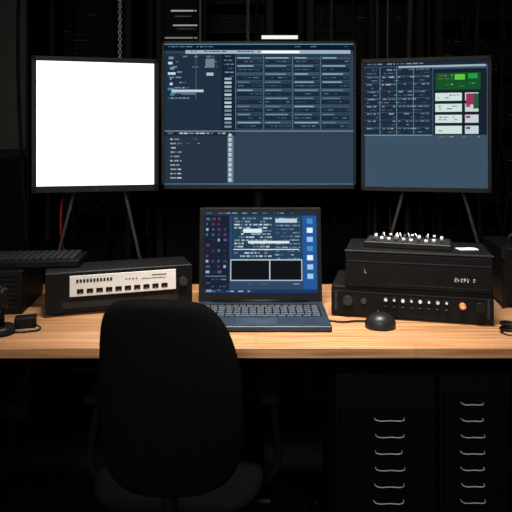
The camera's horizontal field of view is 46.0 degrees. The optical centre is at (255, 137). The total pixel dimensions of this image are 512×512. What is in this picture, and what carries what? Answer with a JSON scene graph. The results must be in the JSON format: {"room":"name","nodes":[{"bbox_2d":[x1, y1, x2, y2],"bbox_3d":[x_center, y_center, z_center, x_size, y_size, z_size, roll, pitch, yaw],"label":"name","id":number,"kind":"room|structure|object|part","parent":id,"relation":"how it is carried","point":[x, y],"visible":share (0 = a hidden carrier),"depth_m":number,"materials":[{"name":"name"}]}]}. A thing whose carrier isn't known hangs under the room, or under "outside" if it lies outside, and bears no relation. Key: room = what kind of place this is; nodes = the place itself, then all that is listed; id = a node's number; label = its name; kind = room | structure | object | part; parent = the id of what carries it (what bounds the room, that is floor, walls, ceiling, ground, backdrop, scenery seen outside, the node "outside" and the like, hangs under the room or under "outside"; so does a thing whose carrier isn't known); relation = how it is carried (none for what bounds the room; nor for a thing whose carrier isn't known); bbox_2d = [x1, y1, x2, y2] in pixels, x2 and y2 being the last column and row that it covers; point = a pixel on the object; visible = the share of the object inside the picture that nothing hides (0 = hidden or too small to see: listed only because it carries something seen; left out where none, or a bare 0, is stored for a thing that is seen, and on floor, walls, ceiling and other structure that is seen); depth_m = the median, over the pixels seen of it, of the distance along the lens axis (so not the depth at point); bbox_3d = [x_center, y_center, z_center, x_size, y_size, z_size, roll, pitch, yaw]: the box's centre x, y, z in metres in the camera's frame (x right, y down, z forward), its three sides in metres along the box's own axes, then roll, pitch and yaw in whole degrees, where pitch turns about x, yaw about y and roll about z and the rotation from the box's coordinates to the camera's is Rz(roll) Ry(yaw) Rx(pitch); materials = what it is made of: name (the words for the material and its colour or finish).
{"room":"control room","nodes":[
{"label":"control room","id":0,"kind":"room"},
{"bbox_2d":[16,0,481,250],"bbox_3d":[-0.008,-0.540,2.275,1.893,1.901,0.565,0,0,0],"label":"cable bundle","id":1,"kind":"object","parent":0,"point":[374,43],"depth_m":2.49,"materials":[{"name":"black rubber"}]},
{"bbox_2d":[0,358,511,511],"bbox_3d":[0.000,1.260,1.200,5.200,0.100,6.200,0,0,0],"label":"floor","id":2,"kind":"structure","parent":0,"point":[46,470],"depth_m":2.37,"materials":[{"name":"concrete"}]},
{"bbox_2d":[0,0,57,417],"bbox_3d":[-1.212,0.160,2.787,0.460,2.100,0.426,0,0,0],"label":"storage cabinet","id":3,"kind":"object","parent":2,"relation":"on","point":[35,15],"visible":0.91,"depth_m":2.59,"materials":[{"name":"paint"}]},
{"bbox_2d":[0,191,141,485],"bbox_3d":[-0.530,0.507,2.191,0.684,1.405,0.442,0,0,0],"label":"easel stand","id":4,"kind":"object","parent":2,"relation":"on","point":[124,192],"visible":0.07,"depth_m":1.98,"materials":[{"name":"metal"}]},
{"bbox_3d":[-0.767,0.838,1.985,0.194,0.729,0.009,0,0,0],"label":"leg","id":5,"kind":"part","parent":4,"relation":"part of","materials":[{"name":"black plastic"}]},
{"bbox_3d":[-0.592,0.152,1.985,0.175,0.648,0.011,0,0,0],"label":"leg","id":6,"kind":"part","parent":4,"relation":"part of","materials":[{"name":"metal"}]},
{"bbox_2d":[31,55,158,192],"bbox_3d":[-0.499,-0.042,1.888,0.380,0.416,0.058,0,0,-14],"label":"computer monitor","id":7,"kind":"object","parent":4,"relation":"on","point":[95,120],"visible":1,"depth_m":1.86,"materials":[{"name":"black plastic"}]},
{"bbox_3d":[-0.519,0.152,2.083,0.011,0.648,0.206,0,0,-6],"label":"leg","id":8,"kind":"part","parent":4,"relation":"part of","materials":[{"name":"black plastic"}]},
{"bbox_3d":[-0.437,0.152,1.985,0.156,0.647,0.011,0,0,0],"label":"leg","id":9,"kind":"part","parent":4,"relation":"part of","materials":[{"name":"metal"}]},
{"bbox_2d":[58,0,151,371],"bbox_3d":[-0.864,0.160,3.380,0.450,2.100,0.670,0,0,0],"label":"rack","id":10,"kind":"object","parent":2,"relation":"on","point":[86,28],"visible":0.14,"depth_m":3.12,"materials":[{"name":"metal"}]},
{"bbox_2d":[83,299,282,511],"bbox_3d":[-0.167,0.762,1.390,0.500,0.895,0.532,0,0,0],"label":"office chair","id":11,"kind":"object","parent":2,"relation":"on","point":[166,395],"visible":1,"depth_m":1.14,"materials":[{"name":"black fabric"}]},
{"bbox_3d":[-0.313,0.705,1.400,0.172,0.219,0.068,0,0,23],"label":"armrest post","id":12,"kind":"part","parent":11,"relation":"part of","materials":[{"name":"plastic"}]},
{"bbox_3d":[-0.166,0.502,1.160,0.284,0.374,0.072,0,0,0],"label":"backrest","id":13,"kind":"part","parent":11,"relation":"part of","materials":[{"name":"black fabric"}]},
{"bbox_3d":[-0.168,0.760,1.405,0.370,0.071,0.400,0,0,0],"label":"seat","id":14,"kind":"part","parent":11,"relation":"part of","materials":[{"name":"fabric"}]},
{"bbox_3d":[-0.028,0.812,1.350,0.120,0.015,0.010,0,0,0],"label":"height lever","id":15,"kind":"part","parent":11,"relation":"part of","materials":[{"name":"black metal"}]},
{"bbox_3d":[-0.023,0.705,1.400,0.172,0.219,0.068,0,0,-23],"label":"armrest post","id":16,"kind":"part","parent":11,"relation":"part of","materials":[{"name":"plastic"}]},
{"bbox_2d":[156,0,272,400],"bbox_3d":[-0.187,0.135,3.030,0.530,2.150,0.670,0,0,0],"label":"rack","id":17,"kind":"object","parent":2,"relation":"on","point":[226,19],"visible":0.2,"depth_m":2.77,"materials":[{"name":"metal"}]},
{"bbox_2d":[161,1,202,57],"bbox_3d":[-0.328,-0.490,2.721,0.200,0.260,0.016,0,0,0],"label":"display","id":18,"kind":"object","parent":17,"relation":"attached to","point":[176,16],"visible":0.62,"depth_m":2.72,"materials":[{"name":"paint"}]},
{"bbox_2d":[257,34,301,40],"bbox_3d":[0.105,-0.447,2.706,0.200,0.030,0.084,0,0,0],"label":"strip light","id":19,"kind":"object","parent":17,"relation":"attached to","point":[260,37],"visible":0.84,"depth_m":2.68,"materials":[{"name":"paint"}]},
{"bbox_2d":[0,284,511,357],"bbox_3d":[0.000,0.818,1.610,2.100,0.783,0.580,0,0,0],"label":"desk","id":20,"kind":"object","parent":2,"relation":"on","point":[74,334],"depth_m":1.38,"materials":[{"name":"brown wood"}]},
{"bbox_2d":[0,286,15,337],"bbox_3d":[-0.601,0.404,1.420,0.066,0.112,0.066,0,0,0],"label":"controller","id":21,"kind":"object","parent":20,"relation":"on","point":[6,328],"visible":1,"depth_m":1.41,"materials":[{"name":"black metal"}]},
{"bbox_2d":[0,268,42,313],"bbox_3d":[-0.755,0.404,1.667,0.270,0.113,0.226,0,0,-6],"label":"amplifier","id":22,"kind":"object","parent":20,"relation":"on","point":[24,285],"visible":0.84,"depth_m":1.57,"materials":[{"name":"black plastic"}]},
{"bbox_2d":[0,250,87,267],"bbox_3d":[-0.645,0.334,1.665,0.330,0.024,0.130,0,0,-6],"label":"keyboard","id":23,"kind":"object","parent":22,"relation":"on","point":[40,258],"visible":1,"depth_m":1.62,"materials":[{"name":"black plastic"}]},
{"bbox_2d":[14,314,40,332],"bbox_3d":[-0.553,0.447,1.454,0.068,0.026,0.070,0,0,-17],"label":"hub","id":24,"kind":"object","parent":20,"relation":"on","point":[24,321],"visible":1,"depth_m":1.45,"materials":[{"name":"black plastic"}]},
{"bbox_2d":[45,256,191,315],"bbox_3d":[-0.374,0.403,1.650,0.382,0.113,0.134,0,0,-18],"label":"switch","id":25,"kind":"object","parent":20,"relation":"on","point":[90,286],"visible":0.91,"depth_m":1.60,"materials":[{"name":"black plastic"}]},
{"bbox_3d":[-0.349,0.383,1.597,0.276,0.054,0.004,0,0,-18],"label":"white panel","id":26,"kind":"part","parent":25,"relation":"part of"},
{"bbox_3d":[-0.198,0.390,1.643,0.024,0.024,0.010,0,0,-18],"label":"knob","id":27,"kind":"part","parent":25,"relation":"part of","materials":[{"name":"grey plastic"}]},
{"bbox_2d":[198,208,331,330],"bbox_3d":[0.012,0.327,1.556,0.337,0.265,0.261,0,0,0],"label":"laptop","id":28,"kind":"object","parent":20,"relation":"on","point":[260,269],"visible":0.94,"depth_m":1.65,"materials":[{"name":"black plastic"}]},
{"bbox_2d":[330,310,395,330],"bbox_3d":[0.264,0.442,1.493,0.165,0.037,0.072,0,0,34],"label":"computer mouse","id":29,"kind":"object","parent":20,"relation":"on","point":[377,321],"visible":0.96,"depth_m":1.45,"materials":[{"name":"grey plastic"}]},
{"bbox_2d":[331,270,493,324],"bbox_3d":[0.408,0.421,1.603,0.395,0.078,0.208,0,0,13],"label":"amplifier","id":30,"kind":"object","parent":20,"relation":"on","point":[345,300],"visible":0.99,"depth_m":1.51,"materials":[{"name":"black plastic"}]},
{"bbox_3d":[0.235,0.416,1.544,0.024,0.024,0.011,0,0,13],"label":"ring knob","id":31,"kind":"part","parent":30,"relation":"part of","materials":[{"name":"grey plastic"}]},
{"bbox_2d":[344,238,493,293],"bbox_3d":[0.424,0.335,1.595,0.361,0.095,0.187,0,0,13],"label":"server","id":32,"kind":"object","parent":30,"relation":"on","point":[461,271],"visible":0.99,"depth_m":1.51,"materials":[{"name":"black metal"}]},
{"bbox_2d":[364,232,451,251],"bbox_3d":[0.404,0.270,1.601,0.220,0.035,0.100,0,0,18],"label":"mixer","id":33,"kind":"object","parent":32,"relation":"on","point":[396,242],"visible":1,"depth_m":1.57,"materials":[{"name":"black metal"}]},
{"bbox_3d":[0.404,0.271,1.601,0.210,0.001,0.090,0,0,18],"label":"control panel","id":34,"kind":"part","parent":33,"relation":"part of","materials":[{"name":"grey plastic"}]},
{"bbox_2d":[456,248,477,249],"bbox_3d":[0.544,0.286,1.556,0.050,0.002,0.030,0,0,-4],"label":"paper note","id":35,"kind":"object","parent":32,"relation":"on","point":[456,248],"visible":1,"depth_m":1.55,"materials":[{"name":"white paper"}]},
{"bbox_3d":[0.507,0.414,1.480,0.017,0.017,0.011,0,0,13],"label":"orange knob","id":36,"kind":"part","parent":30,"relation":"part of","materials":[{"name":"plastic"}]},
{"bbox_3d":[0.546,0.414,1.471,0.024,0.024,0.011,0,0,13],"label":"ring knob","id":37,"kind":"part","parent":30,"relation":"part of","materials":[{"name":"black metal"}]},
{"bbox_2d":[483,233,511,307],"bbox_3d":[0.761,0.361,1.717,0.178,0.197,0.205,0,0,6],"label":"equipment case","id":38,"kind":"object","parent":20,"relation":"on","point":[500,247],"visible":0.91,"depth_m":1.65,"materials":[{"name":"black plastic"}]},
{"bbox_3d":[0.761,0.281,1.720,0.089,0.036,0.010,0,0,6],"label":"handle","id":39,"kind":"part","parent":38,"relation":"part of","materials":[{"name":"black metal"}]},
{"bbox_3d":[0.601,0.443,1.420,0.052,0.033,0.052,0,0,0],"label":"cable coil","id":40,"kind":"part","parent":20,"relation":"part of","materials":[{"name":"black rubber"}]},
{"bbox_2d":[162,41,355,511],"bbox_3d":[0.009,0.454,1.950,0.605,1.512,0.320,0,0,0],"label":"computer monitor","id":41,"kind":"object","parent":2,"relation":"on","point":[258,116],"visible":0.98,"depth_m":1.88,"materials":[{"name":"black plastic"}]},
{"bbox_2d":[298,0,423,404],"bbox_3d":[0.497,0.135,3.030,0.530,2.150,0.671,0,0,0],"label":"rack","id":42,"kind":"object","parent":2,"relation":"on","point":[350,17],"visible":0.26,"depth_m":2.77,"materials":[{"name":"metal"}]},
{"bbox_2d":[322,358,435,511],"bbox_3d":[0.325,0.900,1.645,0.251,0.620,0.329,0,0,0],"label":"base cabinet","id":43,"kind":"object","parent":2,"relation":"on","point":[379,414],"visible":0.98,"depth_m":1.50,"materials":[{"name":"metal"}]},
{"bbox_3d":[0.329,0.899,1.488,0.077,0.003,0.016,0,0,0],"label":"handle","id":44,"kind":"part","parent":43,"relation":"part of","materials":[{"name":"silver metal"}]},
{"bbox_3d":[0.328,0.777,1.489,0.069,0.003,0.016,0,0,0],"label":"handle","id":45,"kind":"part","parent":43,"relation":"part of","materials":[{"name":"silver metal"}]},
{"bbox_3d":[0.331,0.859,1.489,0.075,0.003,0.016,0,0,0],"label":"handle","id":46,"kind":"part","parent":43,"relation":"part of","materials":[{"name":"silver metal"}]},
{"bbox_3d":[0.332,0.736,1.489,0.073,0.003,0.016,0,0,0],"label":"handle","id":47,"kind":"part","parent":43,"relation":"part of","materials":[{"name":"silver metal"}]},
{"bbox_3d":[0.331,0.695,1.488,0.077,0.003,0.016,0,0,0],"label":"handle","id":48,"kind":"part","parent":43,"relation":"part of","materials":[{"name":"silver metal"}]},
{"bbox_3d":[0.333,0.818,1.489,0.075,0.003,0.016,0,0,0],"label":"handle","id":49,"kind":"part","parent":43,"relation":"part of","materials":[{"name":"silver metal"}]},
{"bbox_2d":[313,191,511,507],"bbox_3d":[0.590,0.507,2.191,0.804,1.405,0.442,0,0,0],"label":"easel stand","id":50,"kind":"object","parent":2,"relation":"on","point":[316,501],"visible":0.17,"depth_m":1.98,"materials":[{"name":"metal"}]},
{"bbox_3d":[0.301,0.838,1.985,0.210,0.730,0.009,0,0,0],"label":"leg","id":51,"kind":"part","parent":50,"relation":"part of","materials":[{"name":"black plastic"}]},
{"bbox_3d":[0.491,0.152,1.985,0.189,0.648,0.011,0,0,0],"label":"leg","id":52,"kind":"part","parent":50,"relation":"part of","materials":[{"name":"metal"}]},
{"bbox_3d":[0.575,0.152,2.083,0.011,0.648,0.206,0,0,-3],"label":"leg","id":53,"kind":"part","parent":50,"relation":"part of","materials":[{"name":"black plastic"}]},
{"bbox_2d":[361,55,491,192],"bbox_3d":[0.527,-0.042,1.888,0.389,0.416,0.058,0,0,13],"label":"computer monitor","id":54,"kind":"object","parent":50,"relation":"on","point":[426,122],"visible":1,"depth_m":1.86,"materials":[{"name":"black plastic"}]},
{"bbox_3d":[0.674,0.152,1.985,0.199,0.648,0.011,0,0,0],"label":"leg","id":55,"kind":"part","parent":50,"relation":"part of","materials":[{"name":"metal"}]},
{"bbox_2d":[404,0,511,387],"bbox_3d":[1.125,0.160,3.179,0.530,2.100,0.671,0,0,0],"label":"rack","id":56,"kind":"object","parent":2,"relation":"on","point":[452,22],"visible":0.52,"depth_m":2.92,"materials":[{"name":"metal"}]},
{"bbox_2d":[424,358,509,511],"bbox_3d":[0.548,0.900,1.646,0.177,0.620,0.329,0,0,0],"label":"base cabinet","id":57,"kind":"object","parent":2,"relation":"on","point":[473,394],"visible":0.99,"depth_m":1.50,"materials":[{"name":"metal"}]},
{"bbox_3d":[0.535,0.656,1.489,0.057,0.003,0.015,0,0,0],"label":"handle","id":58,"kind":"part","parent":57,"relation":"part of","materials":[{"name":"silver metal"}]},
{"bbox_3d":[0.536,0.817,1.489,0.059,0.003,0.015,0,0,0],"label":"handle","id":59,"kind":"part","parent":57,"relation":"part of","materials":[{"name":"silver metal"}]},
{"bbox_3d":[0.536,0.777,1.489,0.062,0.003,0.015,0,0,0],"label":"handle","id":60,"kind":"part","parent":57,"relation":"part of","materials":[{"name":"silver metal"}]},
{"bbox_3d":[0.538,0.898,1.489,0.063,0.003,0.015,0,0,0],"label":"handle","id":61,"kind":"part","parent":57,"relation":"part of","materials":[{"name":"silver metal"}]},
{"bbox_3d":[0.538,0.858,1.489,0.058,0.003,0.015,0,0,0],"label":"handle","id":62,"kind":"part","parent":57,"relation":"part of","materials":[{"name":"silver metal"}]},
{"bbox_3d":[0.538,0.737,1.489,0.060,0.003,0.015,0,0,0],"label":"handle","id":63,"kind":"part","parent":57,"relation":"part of","materials":[{"name":"silver metal"}]},
{"bbox_2d":[58,0,511,258],"bbox_3d":[0.000,-0.140,4.250,5.200,2.700,0.100,0,0,0],"label":"wall","id":64,"kind":"structure","parent":0,"point":[285,12],"depth_m":4.20,"materials":[{"name":"paint"}]},
{"bbox_3d":[0.000,-1.540,1.200,5.200,0.100,6.200,0,0,0],"label":"ceiling","id":65,"kind":"structure","parent":0,"visible":0},
{"bbox_2d":[118,0,121,57],"bbox_3d":[-0.519,-0.841,2.300,0.012,1.297,0.012,0,0,16],"label":"hanging chain","id":66,"kind":"object","parent":65,"relation":"hanging from","point":[118,0],"visible":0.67,"depth_m":2.30,"materials":[{"name":"metal"}]},
{"bbox_2d":[246,0,249,40],"bbox_3d":[-0.032,-0.884,2.400,0.012,1.209,0.012,0,0,16],"label":"hanging chain","id":67,"kind":"object","parent":65,"relation":"hanging from","point":[247,0],"visible":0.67,"depth_m":2.40,"materials":[{"name":"metal"}]}
]}

